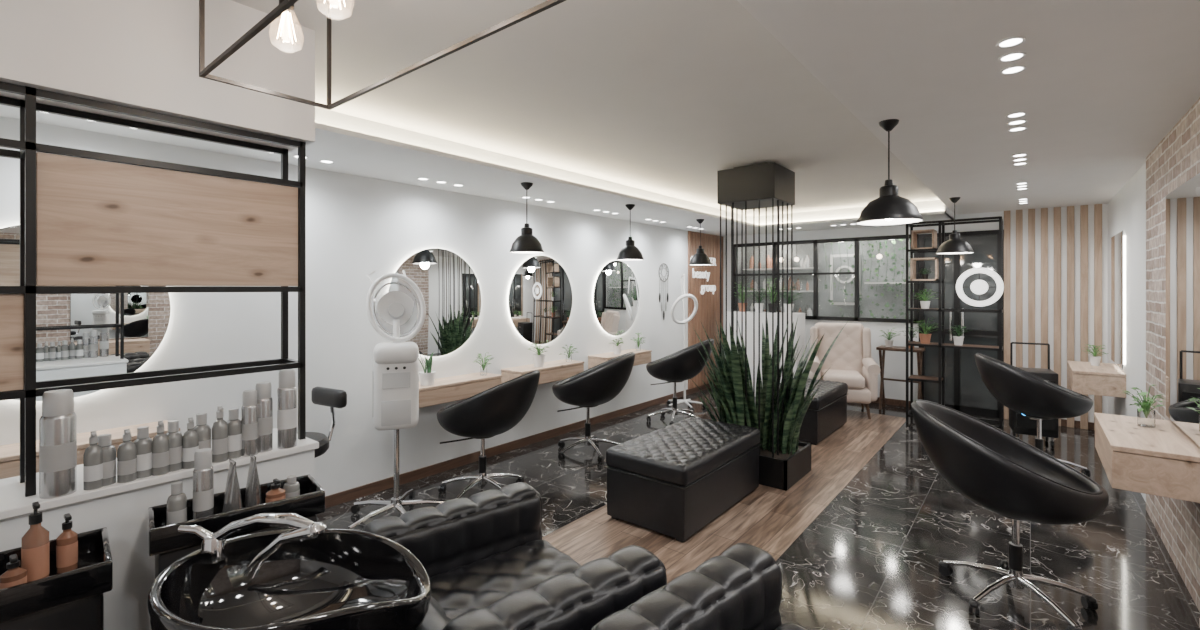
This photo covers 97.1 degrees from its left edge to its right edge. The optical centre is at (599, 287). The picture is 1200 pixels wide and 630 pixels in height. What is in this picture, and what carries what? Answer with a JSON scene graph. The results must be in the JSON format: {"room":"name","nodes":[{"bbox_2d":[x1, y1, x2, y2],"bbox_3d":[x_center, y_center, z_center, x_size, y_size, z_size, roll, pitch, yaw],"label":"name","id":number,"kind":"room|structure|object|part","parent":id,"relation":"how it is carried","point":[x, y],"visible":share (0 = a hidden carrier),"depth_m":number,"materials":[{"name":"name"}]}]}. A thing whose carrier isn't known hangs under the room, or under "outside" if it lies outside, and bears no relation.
{"room":"salon","nodes":[
{"label":"salon","id":0,"kind":"room"},
{"bbox_2d":[0,527,112,629],"bbox_3d":[-1.469,1.115,1.269,0.434,0.865,0.274,0,0,-45],"label":"tray","id":1,"kind":"object","parent":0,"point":[74,599],"visible":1,"depth_m":1.28,"materials":[{"name":"black plastic"}]},
{"bbox_2d":[0,501,49,589],"label":"bottles","id":2,"kind":"object","parent":1,"relation":"in","point":[35,553],"depth_m":1.31,"materials":[{"name":"orange plastic"}]},
{"bbox_2d":[56,513,77,572],"label":"bottles","id":3,"kind":"object","parent":1,"relation":"in","point":[67,541],"depth_m":1.38,"materials":[{"name":"orange plastic"}]},
{"bbox_2d":[0,0,314,151],"bbox_3d":[-2.008,-0.800,1.255,0.300,0.440,2.420,0,0,39],"label":"wall partition header","id":4,"kind":"structure","parent":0,"point":[137,54],"depth_m":1.74,"materials":[{"name":"white paint"}]},
{"bbox_2d":[0,428,318,629],"bbox_3d":[-1.994,1.075,1.241,0.360,0.950,2.415,0,0,39],"label":"wall","id":5,"kind":"structure","parent":0,"point":[122,508],"depth_m":1.64,"materials":[{"name":"white paint"}]},
{"bbox_2d":[0,81,305,496],"bbox_3d":[-1.728,0.010,1.576,0.191,1.180,1.531,0,0,39],"label":"divider","id":6,"kind":"object","parent":5,"relation":"on","point":[88,225],"visible":0.98,"depth_m":1.73,"materials":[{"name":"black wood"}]},
{"bbox_2d":[39,369,296,498],"bbox_3d":[-1.610,0.450,1.508,0.078,0.300,1.374,0,0,40],"label":"bottles","id":7,"kind":"object","parent":5,"relation":"on","point":[172,451],"visible":0.96,"depth_m":1.70,"materials":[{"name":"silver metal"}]},
{"bbox_2d":[148,474,324,578],"bbox_3d":[-1.167,1.115,1.720,0.454,0.865,0.214,0,0,-41],"label":"tray","id":8,"kind":"object","parent":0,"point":[168,545],"visible":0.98,"depth_m":1.65,"materials":[{"name":"black plastic"}]},
{"bbox_2d":[167,481,186,524],"label":"bottles","id":9,"kind":"object","parent":8,"relation":"on","point":[177,501],"depth_m":1.59,"materials":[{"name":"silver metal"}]},
{"bbox_2d":[193,448,213,518],"label":"bottles","id":10,"kind":"object","parent":8,"relation":"on","point":[203,472],"depth_m":1.62,"materials":[{"name":"silver metal"}]},
{"bbox_2d":[223,454,299,512],"label":"bottles","id":11,"kind":"object","parent":8,"relation":"on","point":[232,497],"depth_m":1.74,"materials":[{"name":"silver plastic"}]},
{"bbox_2d":[147,529,431,629],"bbox_3d":[-0.756,1.117,1.346,0.632,0.857,0.481,0,0,-5],"label":"basin","id":12,"kind":"object","parent":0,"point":[337,579],"visible":0.99,"depth_m":1.45,"materials":[{"name":"black ceramic"}]},
{"bbox_2d":[178,513,325,578],"bbox_3d":[-0.895,0.654,1.366,0.417,0.158,0.072,0,0,13],"label":"mixer tap","id":13,"kind":"object","parent":12,"relation":"attached to","point":[214,545],"visible":1,"depth_m":1.35,"materials":[{"name":"silver metal"}]},
{"bbox_2d":[0,116,687,495],"bbox_3d":[-1.020,0.265,4.948,0.100,2.570,9.400,0,0,39],"label":"wall","id":14,"kind":"structure","parent":0,"point":[356,226],"depth_m":3.96,"materials":[{"name":"white paint"}]},
{"bbox_2d":[0,225,170,400],"bbox_3d":[-2.759,0.120,2.702,0.028,0.900,0.900,0,0,39],"label":"backlit mirror","id":15,"kind":"object","parent":14,"relation":"attached to","point":[78,335],"visible":0.39,"depth_m":2.78,"materials":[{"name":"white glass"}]},
{"bbox_2d":[0,420,179,478],"bbox_3d":[-2.662,0.835,2.623,0.280,0.150,0.880,0,0,39],"label":"shelf","id":16,"kind":"object","parent":14,"relation":"attached to","point":[9,453],"visible":0.31,"depth_m":2.58,"materials":[{"name":"brown wood"}]},
{"bbox_2d":[388,248,480,356],"bbox_3d":[-1.360,0.120,4.426,0.028,0.900,0.900,0,0,39],"label":"backlit mirror","id":17,"kind":"object","parent":14,"relation":"attached to","point":[449,287],"visible":0.79,"depth_m":4.45,"materials":[{"name":"white mirror"}]},
{"bbox_2d":[419,372,501,407],"bbox_3d":[-1.238,0.835,4.378,0.280,0.150,0.880,0,0,39],"label":"shelf","id":18,"kind":"object","parent":14,"relation":"attached to","point":[460,387],"visible":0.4,"depth_m":4.29,"materials":[{"name":"brown wood"}]},
{"bbox_2d":[418,353,435,385],"bbox_3d":[-1.359,0.628,4.171,0.132,0.264,0.137,0,0,15],"label":"succulent pot","id":19,"kind":"object","parent":18,"relation":"on","point":[427,377],"visible":1,"depth_m":4.14,"materials":[{"name":"white ceramic"}]},
{"bbox_2d":[473,352,493,375],"bbox_3d":[-1.019,0.663,4.624,0.195,0.194,0.184,0,0,39],"label":"potted plant","id":20,"kind":"object","parent":18,"relation":"on","point":[483,369],"visible":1,"depth_m":4.60,"materials":[{"name":"green plant"}]},
{"bbox_2d":[325,381,717,508],"bbox_3d":[-0.976,1.510,4.912,0.015,0.080,9.400,0,0,39],"label":"baseboard","id":21,"kind":"structure","parent":14,"relation":"attached to","point":[374,487],"depth_m":4.75,"materials":[{"name":"brown wood"}]},
{"bbox_2d":[508,255,571,343],"bbox_3d":[-0.592,0.120,5.373,0.028,0.900,0.900,0,0,39],"label":"backlit mirror","id":22,"kind":"object","parent":14,"relation":"attached to","point":[540,291],"visible":0.99,"depth_m":5.34,"materials":[{"name":"white mirror"}]},
{"bbox_2d":[501,359,583,384],"bbox_3d":[-0.545,0.835,5.232,0.280,0.150,0.880,0,0,39],"label":"shelf","id":23,"kind":"object","parent":14,"relation":"attached to","point":[552,371],"visible":0.78,"depth_m":5.13,"materials":[{"name":"brown wood"}]},
{"bbox_2d":[528,342,548,366],"bbox_3d":[-0.586,0.640,5.109,0.200,0.240,0.202,0,0,39],"label":"potted plant","id":24,"kind":"object","parent":23,"relation":"on","point":[538,359],"visible":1,"depth_m":5.08,"materials":[{"name":"green plant"}]},
{"bbox_2d":[559,344,575,361],"bbox_3d":[-0.310,0.667,5.460,0.162,0.185,0.195,0,0,39],"label":"potted plant","id":25,"kind":"object","parent":23,"relation":"on","point":[568,356],"visible":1,"depth_m":5.45,"materials":[{"name":"green plant"}]},
{"bbox_2d":[593,260,638,335],"bbox_3d":[0.202,0.120,6.352,0.028,0.900,0.900,0,0,39],"label":"backlit mirror","id":26,"kind":"object","parent":14,"relation":"attached to","point":[616,290],"visible":1,"depth_m":6.32,"materials":[{"name":"white mirror"}]},
{"bbox_2d":[588,349,651,368],"bbox_3d":[0.248,0.835,6.211,0.280,0.150,0.880,0,0,39],"label":"shelf","id":27,"kind":"object","parent":14,"relation":"attached to","point":[643,356],"visible":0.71,"depth_m":6.18,"materials":[{"name":"brown wood"}]},
{"bbox_2d":[608,338,622,354],"bbox_3d":[0.193,0.666,6.097,0.187,0.189,0.144,0,0,8],"label":"potted plant","id":28,"kind":"object","parent":27,"relation":"on","point":[616,348],"visible":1,"depth_m":6.05,"materials":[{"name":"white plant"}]},
{"bbox_2d":[631,333,644,350],"bbox_3d":[0.461,0.649,6.448,0.170,0.223,0.208,0,0,-23],"label":"potted plant","id":29,"kind":"object","parent":27,"relation":"on","point":[638,346],"visible":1,"depth_m":6.43,"materials":[{"name":"green plant"}]},
{"bbox_2d":[659,263,668,319],"bbox_3d":[0.866,0.052,7.178,0.014,0.775,0.252,0,0,39],"label":"dreamcatcher","id":30,"kind":"object","parent":14,"relation":"attached to","point":[662,263],"visible":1,"depth_m":7.17,"materials":[{"name":"grey plastic"}]},
{"bbox_2d":[0,105,781,236],"bbox_3d":[-0.601,-0.925,4.608,0.980,0.190,9.400,0,0,39],"label":"ceiling soffit","id":31,"kind":"structure","parent":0,"point":[356,146],"depth_m":3.82,"materials":[{"name":"white paint"}]},
{"bbox_2d":[231,0,939,216],"bbox_3d":[0.927,-1.070,3.690,4.710,0.100,10.100,0,0,39],"label":"ceiling","id":32,"kind":"structure","parent":0,"point":[662,97],"depth_m":2.74,"materials":[{"name":"paint"}]},
{"bbox_2d":[36,111,139,129],"bbox_3d":[-2.497,-0.828,2.605,0.088,0.005,0.408,0,0,39],"label":"recessed light","id":33,"kind":"object","parent":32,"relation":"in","point":[36,111],"visible":0.19,"depth_m":2.62,"materials":[{"name":"white plastic"}]},
{"bbox_2d":[266,152,333,163],"bbox_3d":[-1.892,-0.828,3.350,0.088,0.005,0.408,0,0,39],"label":"recessed light","id":34,"kind":"object","parent":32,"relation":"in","point":[294,156],"visible":0.57,"depth_m":3.44,"materials":[{"name":"white plastic"}]},
{"bbox_2d":[199,0,565,109],"bbox_3d":[-0.457,-0.782,1.111,1.220,0.475,0.330,0,0,39],"label":"pendant lamp","id":35,"kind":"object","parent":32,"relation":"hanging from","point":[286,31],"visible":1,"depth_m":1.36,"materials":[{"name":"brown metal"}]},
{"bbox_3d":[-0.842,-0.812,1.423,0.084,0.356,0.084,0,0,39],"label":"filament bulb","id":36,"kind":"part","parent":35,"relation":"part of","materials":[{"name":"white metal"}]},
{"bbox_3d":[-0.624,-0.812,1.247,0.084,0.356,0.084,0,0,39],"label":"filament bulb","id":37,"kind":"part","parent":35,"relation":"part of","materials":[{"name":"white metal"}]},
{"bbox_2d":[417,178,463,186],"bbox_3d":[-1.243,-0.828,4.150,0.088,0.005,0.408,0,0,39],"label":"recessed light","id":38,"kind":"object","parent":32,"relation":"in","point":[423,179],"visible":1,"depth_m":4.16,"materials":[{"name":"white plastic"}]},
{"bbox_2d":[510,182,543,253],"bbox_3d":[-0.581,-0.555,4.205,0.270,0.550,0.270,0,0,39],"label":"dome pendant lamp","id":39,"kind":"object","parent":32,"relation":"hanging from","point":[526,243],"visible":1,"depth_m":4.14,"materials":[{"name":"black metal"}]},
{"bbox_2d":[521,196,554,202],"bbox_3d":[-0.575,-0.828,4.973,0.088,0.005,0.408,0,0,39],"label":"recessed light","id":40,"kind":"object","parent":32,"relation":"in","point":[524,197],"visible":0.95,"depth_m":5.00,"materials":[{"name":"white plastic"}]},
{"bbox_2d":[593,209,618,213],"bbox_3d":[0.067,-0.828,5.766,0.088,0.005,0.408,0,0,39],"label":"recessed light","id":41,"kind":"object","parent":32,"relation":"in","point":[595,209],"visible":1,"depth_m":5.73,"materials":[{"name":"white plastic"}]},
{"bbox_2d":[617,204,643,260],"bbox_3d":[0.301,-0.555,5.292,0.270,0.550,0.270,0,0,39],"label":"dome pendant lamp","id":42,"kind":"object","parent":32,"relation":"hanging from","point":[630,252],"visible":1,"depth_m":5.23,"materials":[{"name":"black metal"}]},
{"bbox_2d":[689,219,711,264],"bbox_3d":[1.215,-0.555,6.418,0.270,0.550,0.270,0,0,39],"label":"dome pendant lamp","id":43,"kind":"object","parent":32,"relation":"hanging from","point":[700,258],"visible":1,"depth_m":6.36,"materials":[{"name":"black metal"}]},
{"bbox_2d":[856,119,922,225],"bbox_3d":[1.581,-0.635,2.902,0.320,0.550,0.320,0,0,39],"label":"dome pendant lamp","id":44,"kind":"object","parent":32,"relation":"hanging from","point":[889,208],"visible":1,"depth_m":2.86,"materials":[{"name":"black metal"}]},
{"bbox_2d":[936,197,973,253],"bbox_3d":[3.580,-0.630,5.350,0.320,0.560,0.320,0,0,39],"label":"dome pendant lamp","id":45,"kind":"object","parent":32,"relation":"hanging from","point":[954,245],"visible":1,"depth_m":5.29,"materials":[{"name":"black metal"}]},
{"bbox_2d":[996,36,1026,74],"bbox_3d":[1.621,-0.907,2.085,0.088,0.005,0.408,0,0,39],"label":"recessed light","id":46,"kind":"object","parent":32,"relation":"in","point":[1013,41],"visible":1,"depth_m":2.07,"materials":[{"name":"white plastic"}]},
{"bbox_2d":[1006,112,1026,131],"bbox_3d":[2.288,-0.907,2.908,0.088,0.005,0.408,0,0,39],"label":"recessed light","id":47,"kind":"object","parent":32,"relation":"in","point":[1018,114],"visible":1,"depth_m":2.90,"materials":[{"name":"white plastic"}]},
{"bbox_2d":[1011,154,1027,165],"bbox_3d":[2.975,-0.907,3.755,0.088,0.005,0.408,0,0,39],"label":"recessed light","id":48,"kind":"object","parent":32,"relation":"in","point":[1016,155],"visible":1,"depth_m":3.75,"materials":[{"name":"white plastic"}]},
{"bbox_2d":[1015,182,1027,189],"bbox_3d":[3.769,-0.907,4.733,0.088,0.005,0.408,0,0,39],"label":"recessed light","id":49,"kind":"object","parent":32,"relation":"in","point":[1023,183],"visible":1,"depth_m":4.73,"materials":[{"name":"white plastic"}]},
{"bbox_2d":[1018,198,1028,203],"bbox_3d":[4.430,-0.907,5.548,0.088,0.005,0.408,0,0,39],"label":"recessed light","id":50,"kind":"object","parent":32,"relation":"in","point":[1025,201],"visible":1,"depth_m":5.56,"materials":[{"name":"white plastic"}]},
{"bbox_2d":[688,231,722,388],"bbox_3d":[1.630,0.320,8.116,0.025,2.300,1.100,0,0,39],"label":"boards","id":51,"kind":"object","parent":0,"point":[708,309],"depth_m":8.07,"materials":[{"name":"brown wood"}]},
{"bbox_2d":[690,256,715,293],"bbox_3d":[1.569,-0.186,8.007,0.012,0.566,0.797,0,0,39],"label":"wall sign","id":52,"kind":"object","parent":51,"relation":"attached to","point":[711,287],"visible":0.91,"depth_m":8.05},
{"bbox_2d":[542,410,905,583],"bbox_3d":[0.448,1.549,3.306,1.230,0.006,8.700,0,0,39],"label":"wood floor strip","id":53,"kind":"object","parent":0,"point":[770,519],"visible":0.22,"depth_m":3.52,"materials":[{"name":"brown wood"}]},
{"bbox_2d":[362,482,666,629],"bbox_3d":[-0.347,1.200,1.859,0.770,0.660,0.960,0,0,-39],"label":"chair","id":54,"kind":"object","parent":53,"relation":"on","point":[484,555],"visible":0.73,"depth_m":1.92,"materials":[{"name":"black leather"}]},
{"bbox_2d":[604,417,761,542],"bbox_3d":[0.633,1.306,3.813,0.624,0.481,1.164,0,0,39],"label":"storage bench","id":55,"kind":"object","parent":53,"relation":"on","point":[673,480],"visible":1,"depth_m":3.46,"materials":[{"name":"black leather"}]},
{"bbox_2d":[717,162,810,490],"bbox_3d":[1.366,0.263,4.461,0.620,2.565,0.590,0,0,39],"label":"planter","id":56,"kind":"object","parent":53,"relation":"on","point":[762,185],"visible":0.68,"depth_m":4.34,"materials":[{"name":"black metal"}]},
{"bbox_2d":[689,314,846,454],"bbox_3d":[1.398,0.793,4.410,1.313,1.134,0.956,0,0,7],"label":"snake plant","id":57,"kind":"object","parent":56,"relation":"in","point":[730,373],"visible":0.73,"depth_m":4.39,"materials":[{"name":"green plant"}]},
{"bbox_2d":[780,378,848,444],"bbox_3d":[2.234,1.306,5.785,0.624,0.481,1.104,0,0,39],"label":"storage bench","id":58,"kind":"object","parent":53,"relation":"on","point":[826,412],"visible":0.38,"depth_m":5.43,"materials":[{"name":"black leather"}]},
{"bbox_2d":[808,323,880,418],"bbox_3d":[3.018,1.005,6.632,0.774,1.097,0.745,0,0,19],"label":"armchair","id":59,"kind":"object","parent":53,"relation":"on","point":[849,361],"visible":0.7,"depth_m":6.70,"materials":[{"name":"beige fabric"}]},
{"bbox_2d":[316,386,1199,629],"bbox_3d":[0.927,1.600,3.690,4.710,0.100,10.100,0,0,39],"label":"floor","id":60,"kind":"structure","parent":0,"point":[869,560],"depth_m":3.24,"materials":[{"name":"black stone"}]},
{"bbox_2d":[306,387,346,457],"bbox_3d":[-1.761,1.082,3.041,0.540,0.934,0.545,0,0,29],"label":"stool","id":61,"kind":"object","parent":60,"relation":"on","point":[332,398],"visible":0.17,"depth_m":3.19,"materials":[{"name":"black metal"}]},
{"bbox_2d":[348,270,444,529],"bbox_3d":[-1.338,0.712,3.564,0.656,1.673,0.687,0,0,-21],"label":"steamer","id":62,"kind":"object","parent":60,"relation":"on","point":[395,373],"visible":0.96,"depth_m":3.49,"materials":[{"name":"white plastic"}]},
{"bbox_2d":[437,370,539,498],"bbox_3d":[-0.833,1.078,3.983,0.783,0.942,0.663,0,0,16],"label":"salon chair","id":63,"kind":"object","parent":60,"relation":"on","point":[496,410],"visible":0.95,"depth_m":3.75,"materials":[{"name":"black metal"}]},
{"bbox_2d":[552,352,634,462],"bbox_3d":[-0.058,1.073,4.979,0.783,0.952,0.664,0,0,11],"label":"salon chair","id":64,"kind":"object","parent":60,"relation":"on","point":[597,385],"visible":0.94,"depth_m":4.75,"materials":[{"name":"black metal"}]},
{"bbox_2d":[646,338,713,424],"bbox_3d":[0.924,1.063,6.146,0.783,0.972,0.664,0,0,19],"label":"salon chair","id":65,"kind":"object","parent":60,"relation":"on","point":[677,367],"visible":0.95,"depth_m":5.92,"materials":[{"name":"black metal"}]},
{"bbox_2d":[667,274,704,410],"bbox_3d":[1.102,0.685,6.838,0.530,1.730,0.509,0,0,-11],"label":"lamp","id":66,"kind":"object","parent":60,"relation":"on","point":[688,402],"visible":0.9,"depth_m":6.77,"materials":[{"name":"white plastic"}]},
{"bbox_2d":[591,543,806,629],"bbox_3d":[0.489,1.200,1.335,0.770,0.660,0.840,0,0,-42],"label":"chair","id":67,"kind":"object","parent":60,"relation":"on","point":[740,588],"visible":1,"depth_m":1.56,"materials":[{"name":"black leather"}]},
{"bbox_2d":[725,311,804,395],"bbox_3d":[2.367,0.950,7.641,1.050,1.200,0.350,0,0,39],"label":"countertop","id":68,"kind":"structure","parent":60,"relation":"on","point":[800,327],"depth_m":7.49,"materials":[{"name":"plastic"}]},
{"bbox_2d":[734,283,752,311],"bbox_3d":[2.102,0.130,7.863,0.360,0.439,0.346,0,0,11],"label":"potted plant","id":69,"kind":"object","parent":68,"relation":"on","point":[739,289],"visible":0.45,"depth_m":7.81,"materials":[{"name":"green plant"}]},
{"bbox_2d":[749,289,769,311],"bbox_3d":[2.306,0.179,7.706,0.344,0.341,0.363,0,0,39],"label":"potted plant","id":70,"kind":"object","parent":68,"relation":"on","point":[763,290],"visible":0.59,"depth_m":7.65,"materials":[{"name":"green plant"}]},
{"bbox_2d":[762,278,784,312],"bbox_3d":[2.463,0.104,7.563,0.348,0.491,0.342,0,0,-21],"label":"potted plant","id":71,"kind":"object","parent":68,"relation":"on","point":[768,279],"visible":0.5,"depth_m":7.53,"materials":[{"name":"green plant"}]},
{"bbox_2d":[780,283,802,312],"bbox_3d":[2.647,0.143,7.402,0.374,0.413,0.348,0,0,39],"label":"potted plant","id":72,"kind":"object","parent":68,"relation":"on","point":[789,294],"visible":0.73,"depth_m":7.38,"materials":[{"name":"green plant"}]},
{"bbox_2d":[876,345,924,409],"bbox_3d":[3.802,1.153,6.702,0.500,0.802,0.300,0,0,39],"label":"console table","id":73,"kind":"object","parent":60,"relation":"on","point":[919,351],"visible":0.91,"depth_m":6.70,"materials":[{"name":"brown wood"}]},
{"bbox_2d":[881,328,900,346],"bbox_3d":[3.708,0.631,6.792,0.277,0.238,0.265,0,0,39],"label":"potted plant","id":74,"kind":"object","parent":73,"relation":"on","point":[888,342],"visible":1,"depth_m":6.76,"materials":[{"name":"green plant"}]},
{"bbox_2d":[898,327,920,347],"bbox_3d":[3.872,0.611,6.631,0.234,0.278,0.248,0,0,12],"label":"potted plant","id":75,"kind":"object","parent":73,"relation":"on","point":[914,334],"visible":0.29,"depth_m":6.61,"materials":[{"name":"green plant"}]},
{"bbox_2d":[906,216,1002,429],"bbox_3d":[3.972,0.399,5.959,0.885,2.302,0.325,0,0,39],"label":"display rack","id":76,"kind":"object","parent":60,"relation":"on","point":[913,233],"visible":0.81,"depth_m":6.07,"materials":[{"name":"black metal"}]},
{"bbox_2d":[913,319,937,343],"bbox_3d":[3.766,0.490,6.120,0.350,0.295,0.303,0,0,39],"label":"potted plant","id":77,"kind":"object","parent":76,"relation":"on","point":[925,338],"visible":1,"depth_m":6.09,"materials":[{"name":"green plant"}]},
{"bbox_2d":[914,289,937,308],"bbox_3d":[3.756,0.123,6.117,0.274,0.229,0.245,0,0,18],"label":"potted plant","id":78,"kind":"object","parent":76,"relation":"on","point":[925,304],"visible":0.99,"depth_m":6.10,"materials":[{"name":"green plant"}]},
{"bbox_2d":[918,266,934,278],"bbox_3d":[3.761,-0.175,6.127,0.176,0.145,0.136,0,0,-28],"label":"potted plant","id":79,"kind":"object","parent":76,"relation":"on","point":[924,276],"visible":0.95,"depth_m":6.11,"materials":[{"name":"green plant"}]},
{"bbox_2d":[947,325,970,344],"bbox_3d":[4.015,0.530,5.916,0.197,0.217,0.261,0,0,-11],"label":"potted plant","id":80,"kind":"object","parent":76,"relation":"on","point":[958,340],"visible":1,"depth_m":5.90,"materials":[{"name":"green plant"}]},
{"bbox_2d":[956,268,1003,306],"bbox_3d":[4.049,-0.010,5.658,0.416,0.416,0.024,0,0,39],"label":"sign","id":81,"kind":"object","parent":76,"relation":"attached to","point":[979,286],"visible":1,"depth_m":5.65,"materials":[{"name":"white metal"}]},
{"bbox_2d":[911,399,1108,629],"bbox_3d":[2.017,1.080,2.664,0.783,0.938,0.665,0,0,34],"label":"salon chair","id":82,"kind":"object","parent":60,"relation":"on","point":[999,472],"visible":1,"depth_m":2.55,"materials":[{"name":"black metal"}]},
{"bbox_2d":[974,353,1092,476],"bbox_3d":[3.651,1.063,4.495,0.783,0.972,0.658,0,0,29],"label":"salon chair","id":83,"kind":"object","parent":60,"relation":"on","point":[1021,391],"visible":0.84,"depth_m":4.32,"materials":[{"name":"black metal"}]},
{"bbox_2d":[1009,342,1057,448],"bbox_3d":[4.326,1.056,5.298,0.340,0.989,0.380,0,0,31],"label":"trolley","id":84,"kind":"object","parent":60,"relation":"on","point":[1019,423],"visible":0.53,"depth_m":5.18,"materials":[{"name":"black plastic"}]},
{"bbox_2d":[749,200,953,232],"bbox_3d":[3.202,-0.925,6.995,2.400,0.190,0.900,0,0,39],"label":"ceiling soffit","id":85,"kind":"structure","parent":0,"point":[935,210],"depth_m":6.88,"materials":[{"name":"white paint"}]},
{"bbox_2d":[723,211,1003,400],"bbox_3d":[3.762,0.265,7.185,4.510,2.570,0.100,0,0,39],"label":"wall","id":86,"kind":"structure","parent":0,"point":[895,361],"depth_m":7.08,"materials":[{"name":"white paint"}]},
{"bbox_2d":[738,239,913,318],"bbox_3d":[3.318,-0.150,7.899,2.800,1.400,0.450,0,0,39],"label":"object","id":87,"kind":"object","parent":86,"relation":"attached to","point":[824,307],"visible":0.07,"depth_m":7.92,"materials":[{"name":"clear glass"}]},
{"bbox_2d":[743,239,913,317],"bbox_3d":[3.320,-0.139,7.862,2.450,1.223,0.385,0,0,39],"label":"display","id":88,"kind":"object","parent":87,"relation":"on","point":[841,286],"visible":0.67,"depth_m":7.83,"materials":[{"name":"ceramic"}]},
{"bbox_2d":[734,234,918,322],"bbox_3d":[3.114,-0.120,7.649,2.570,1.150,0.064,0,0,39],"label":"window","id":89,"kind":"structure","parent":86,"relation":"in","point":[856,240],"depth_m":7.39,"materials":[{"name":"black metal"}]},
{"bbox_2d":[919,230,1003,418],"bbox_3d":[4.426,0.430,6.528,0.870,2.240,0.079,0,0,39],"label":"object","id":90,"kind":"structure","parent":86,"relation":"in","point":[966,392],"depth_m":6.51,"materials":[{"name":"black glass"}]},
{"bbox_2d":[871,397,1093,429],"bbox_3d":[3.726,1.510,7.140,4.510,0.080,0.015,0,0,39],"label":"baseboard","id":91,"kind":"structure","parent":86,"relation":"attached to","point":[896,402],"depth_m":6.93,"materials":[{"name":"brown wood"}]},
{"bbox_2d":[737,0,1199,214],"bbox_3d":[1.989,-0.965,2.507,1.370,0.110,9.400,0,0,39],"label":"ceiling soffit","id":92,"kind":"structure","parent":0,"point":[1102,84],"depth_m":2.34,"materials":[{"name":"white paint"}]},
{"bbox_2d":[1004,204,1107,429],"bbox_3d":[5.124,0.320,5.990,0.890,2.460,0.040,0,0,39],"label":"wall back wood slats","id":93,"kind":"object","parent":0,"point":[1056,258],"depth_m":5.95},
{"bbox_2d":[1108,162,1145,501],"bbox_3d":[2.560,0.265,2.044,0.100,2.570,9.400,0,0,39],"label":"wall","id":94,"kind":"structure","parent":0,"point":[1127,208],"depth_m":4.33,"materials":[{"name":"white paint"}]},
{"bbox_2d":[1067,361,1125,397],"bbox_3d":[4.700,0.853,5.040,0.350,0.205,0.850,0,0,39],"label":"shelf","id":95,"kind":"object","parent":94,"relation":"attached to","point":[1105,379],"visible":0.95,"depth_m":4.75,"materials":[{"name":"brown wood"}]},
{"bbox_2d":[1084,344,1108,365],"bbox_3d":[4.784,0.648,5.125,0.197,0.204,0.198,0,0,39],"label":"potted plant","id":96,"kind":"object","parent":95,"relation":"on","point":[1094,360],"visible":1,"depth_m":5.11,"materials":[{"name":"green plant"}]},
{"bbox_2d":[1111,231,1125,369],"bbox_3d":[4.810,0.105,4.919,0.026,1.210,0.800,0,0,39],"label":"rectangular wall mirror","id":97,"kind":"object","parent":94,"relation":"attached to","point":[1118,242],"visible":1,"depth_m":4.81,"materials":[{"name":"white mirror"}]},
{"bbox_2d":[1094,412,1199,502],"bbox_3d":[2.837,0.853,2.759,0.330,0.205,0.860,0,0,39],"label":"wall-mounted counter","id":98,"kind":"object","parent":94,"relation":"attached to","point":[1162,460],"visible":0.94,"depth_m":2.50,"materials":[{"name":"brown wood"}]},
{"bbox_2d":[1122,384,1164,427],"bbox_3d":[2.961,0.636,2.884,0.172,0.228,0.196,0,0,39],"label":"potted plant","id":99,"kind":"object","parent":98,"relation":"on","point":[1146,417],"visible":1,"depth_m":2.86,"materials":[{"name":"green plant"}]},
{"bbox_2d":[1146,98,1199,611],"bbox_3d":[1.691,0.320,1.068,0.020,2.460,6.790,0,0,39],"label":"cladding","id":100,"kind":"object","parent":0,"point":[1175,160],"depth_m":3.20,"materials":[{"name":"beige brick"}]},
{"bbox_2d":[1166,173,1199,446],"bbox_3d":[2.951,0.100,2.660,0.026,1.260,0.950,0,0,39],"label":"rectangular wall mirror","id":101,"kind":"object","parent":100,"relation":"attached to","point":[1183,203],"visible":1,"depth_m":2.70,"materials":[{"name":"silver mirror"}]}
]}

